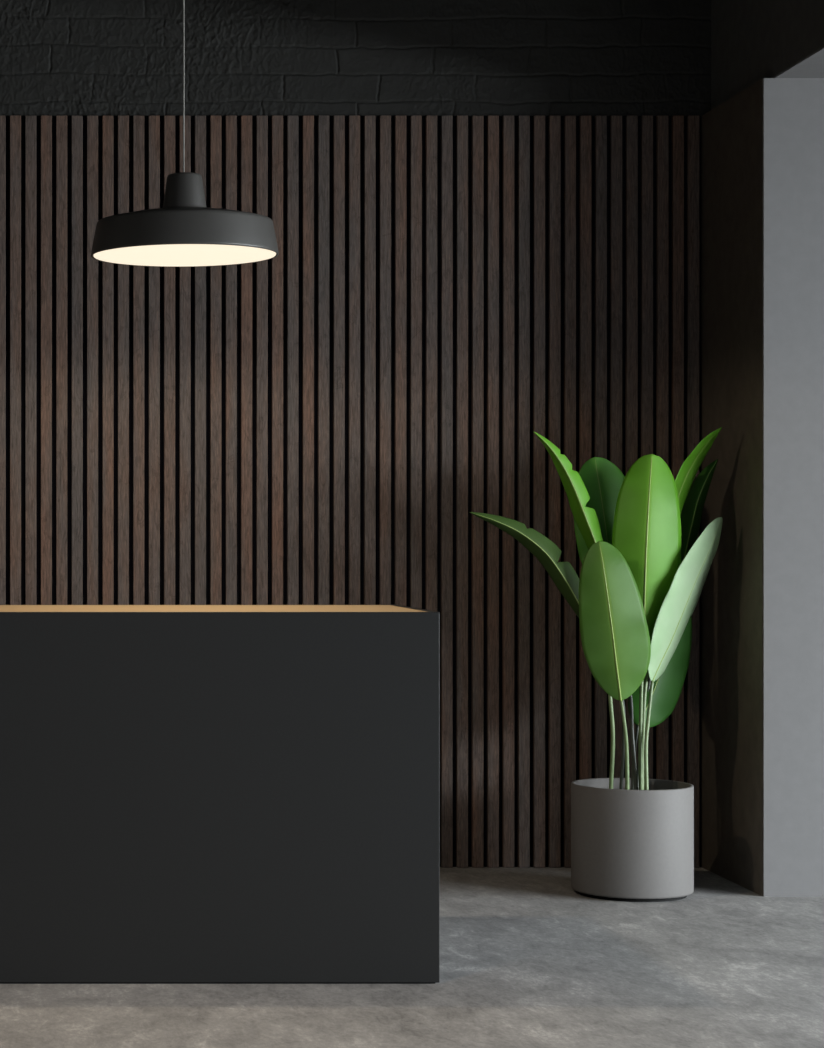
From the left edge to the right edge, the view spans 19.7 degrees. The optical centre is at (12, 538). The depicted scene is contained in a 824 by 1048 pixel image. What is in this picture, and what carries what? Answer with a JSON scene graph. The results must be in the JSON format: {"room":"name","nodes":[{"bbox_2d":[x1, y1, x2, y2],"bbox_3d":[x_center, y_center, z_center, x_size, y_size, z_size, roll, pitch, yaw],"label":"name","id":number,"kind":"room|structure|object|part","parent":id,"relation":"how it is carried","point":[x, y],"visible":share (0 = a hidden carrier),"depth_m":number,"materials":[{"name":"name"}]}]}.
{"room":"lobby","nodes":[
{"label":"lobby","id":0,"kind":"room"},
{"bbox_2d":[0,0,710,115],"bbox_3d":[1.700,-0.800,8.512,11.400,4.000,0.216,0,0,0],"label":"wall","id":1,"kind":"structure","parent":0,"point":[58,57],"depth_m":8.41,"materials":[{"name":"black brick"}]},
{"bbox_2d":[0,116,700,867],"bbox_3d":[-0.042,-0.174,8.405,5.116,2.746,0.030,0,0,0],"label":"wall panel","id":2,"kind":"object","parent":1,"relation":"attached to","point":[325,420],"visible":0.66,"depth_m":8.39,"materials":[{"name":"brown wood"}]},
{"bbox_2d":[0,867,823,1047],"bbox_3d":[1.700,1.250,4.000,11.400,0.100,10.000,0,0,0],"label":"floor","id":3,"kind":"structure","parent":0,"point":[528,960],"depth_m":6.09,"materials":[{"name":"concrete"}]},
{"bbox_2d":[0,605,439,983],"bbox_3d":[-0.100,0.699,6.550,2.500,1.003,0.700,0,0,0],"label":"reception desk","id":4,"kind":"object","parent":3,"relation":"on","point":[190,794],"visible":1,"depth_m":6.20,"materials":[{"name":"black laminate"}]},
{"bbox_2d":[0,605,426,611],"bbox_3d":[-0.100,0.212,6.560,2.459,0.029,0.680,0,0,0],"label":"countertop","id":5,"kind":"structure","parent":4,"relation":"on","point":[3,608],"depth_m":6.55,"materials":[{"name":"brown wood"}]},
{"bbox_3d":[1.140,0.697,6.560,0.020,0.999,0.680,0,0,0],"label":"panel","id":6,"kind":"part","parent":4,"relation":"part of","materials":[{"name":"beige laminate"}]},
{"bbox_2d":[571,778,693,901],"bbox_3d":[2.094,1.014,7.780,0.401,0.372,0.401,0,0,0],"label":"planter","id":7,"kind":"object","parent":3,"relation":"on","point":[629,845],"visible":0.96,"depth_m":7.61,"materials":[{"name":"grey ceramic"}]},
{"bbox_3d":[2.094,0.948,7.780,0.375,0.105,0.375,0,0,0],"label":"soil","id":8,"kind":"object","parent":7,"relation":"in","visible":0},
{"bbox_2d":[470,427,722,789],"bbox_3d":[1.983,0.257,7.803,0.980,1.279,0.293,0,0,-15],"label":"plant","id":9,"kind":"object","parent":8,"relation":"on","point":[645,568],"visible":1,"depth_m":7.79,"materials":[{"name":"green plant"}]},
{"bbox_3d":[2.021,0.491,7.803,0.042,0.806,0.016,0,0,17],"label":"stem","id":10,"kind":"part","parent":9,"relation":"part of","materials":[{"name":"green plant"}]},
{"bbox_3d":[2.016,0.598,7.783,0.140,0.593,0.021,0,0,-25],"label":"stem","id":11,"kind":"part","parent":9,"relation":"part of","materials":[{"name":"green plant"}]},
{"bbox_3d":[2.051,0.718,7.716,0.037,0.353,0.015,0,0,-20],"label":"stem","id":12,"kind":"part","parent":9,"relation":"part of","materials":[{"name":"green plant"}]},
{"bbox_3d":[2.089,0.548,7.833,0.033,0.694,0.129,0,0,-28],"label":"stem","id":13,"kind":"part","parent":9,"relation":"part of","materials":[{"name":"green plant"}]},
{"bbox_3d":[2.115,0.764,7.825,0.017,0.262,0.053,0,0,37],"label":"stem","id":14,"kind":"part","parent":9,"relation":"part of","materials":[{"name":"green plant"}]},
{"bbox_3d":[2.127,0.642,7.785,0.017,0.505,0.047,0,0,23],"label":"stem","id":15,"kind":"part","parent":9,"relation":"part of","materials":[{"name":"green plant"}]},
{"bbox_3d":[2.207,0.543,7.893,0.180,0.705,0.125,0,0,0],"label":"stem","id":16,"kind":"part","parent":9,"relation":"part of","materials":[{"name":"green plant"}]},
{"bbox_3d":[2.176,0.481,7.844,0.140,0.828,0.028,0,0,-41],"label":"stem","id":17,"kind":"part","parent":9,"relation":"part of","materials":[{"name":"green plant"}]},
{"bbox_3d":[2.146,0.688,7.770,0.021,0.414,0.084,0,0,29],"label":"stem","id":18,"kind":"part","parent":9,"relation":"part of","materials":[{"name":"green plant"}]},
{"bbox_2d":[701,0,823,895],"bbox_3d":[2.634,-0.675,3.710,0.233,3.750,9.420,0,0,0],"label":"wall","id":19,"kind":"structure","parent":0,"point":[732,131],"depth_m":8.02,"materials":[{"name":"black paint"}]},
{"bbox_2d":[763,78,823,896],"bbox_3d":[4.860,-0.173,8.070,4.680,2.747,0.700,0,0,0],"label":"wall","id":20,"kind":"structure","parent":0,"point":[793,108],"depth_m":7.72,"materials":[{"name":"grey paint"}]},
{"bbox_2d":[774,47,823,77],"bbox_3d":[4.878,-1.549,3.710,4.644,0.004,9.420,0,0,0],"label":"ceiling","id":21,"kind":"structure","parent":0,"point":[812,66],"depth_m":7.56,"materials":[{"name":"grey paint"}]},
{"bbox_3d":[1.150,-2.625,5.460,9.700,0.150,5.920,0,0,0],"label":"ceiling","id":22,"kind":"structure","parent":0,"visible":0},
{"bbox_2d":[91,0,278,266],"bbox_3d":[0.485,-1.675,6.500,0.529,1.750,0.529,0,0,0],"label":"pendant lamp","id":23,"kind":"object","parent":22,"relation":"hanging from","point":[184,232],"visible":1,"depth_m":6.34,"materials":[{"name":"grey metal"}]},
{"bbox_3d":[0.485,-0.916,6.500,0.529,0.232,0.529,0,0,0],"label":"lamp shade","id":24,"kind":"part","parent":23,"relation":"part of","materials":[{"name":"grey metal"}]},
{"bbox_2d":[94,244,275,265],"bbox_3d":[0.485,-0.803,6.500,0.514,0.005,0.514,0,0,24],"label":"diffuser","id":25,"kind":"object","parent":23,"relation":"attached to","point":[125,254],"depth_m":6.47,"materials":[{"name":"white plastic"}]}
]}

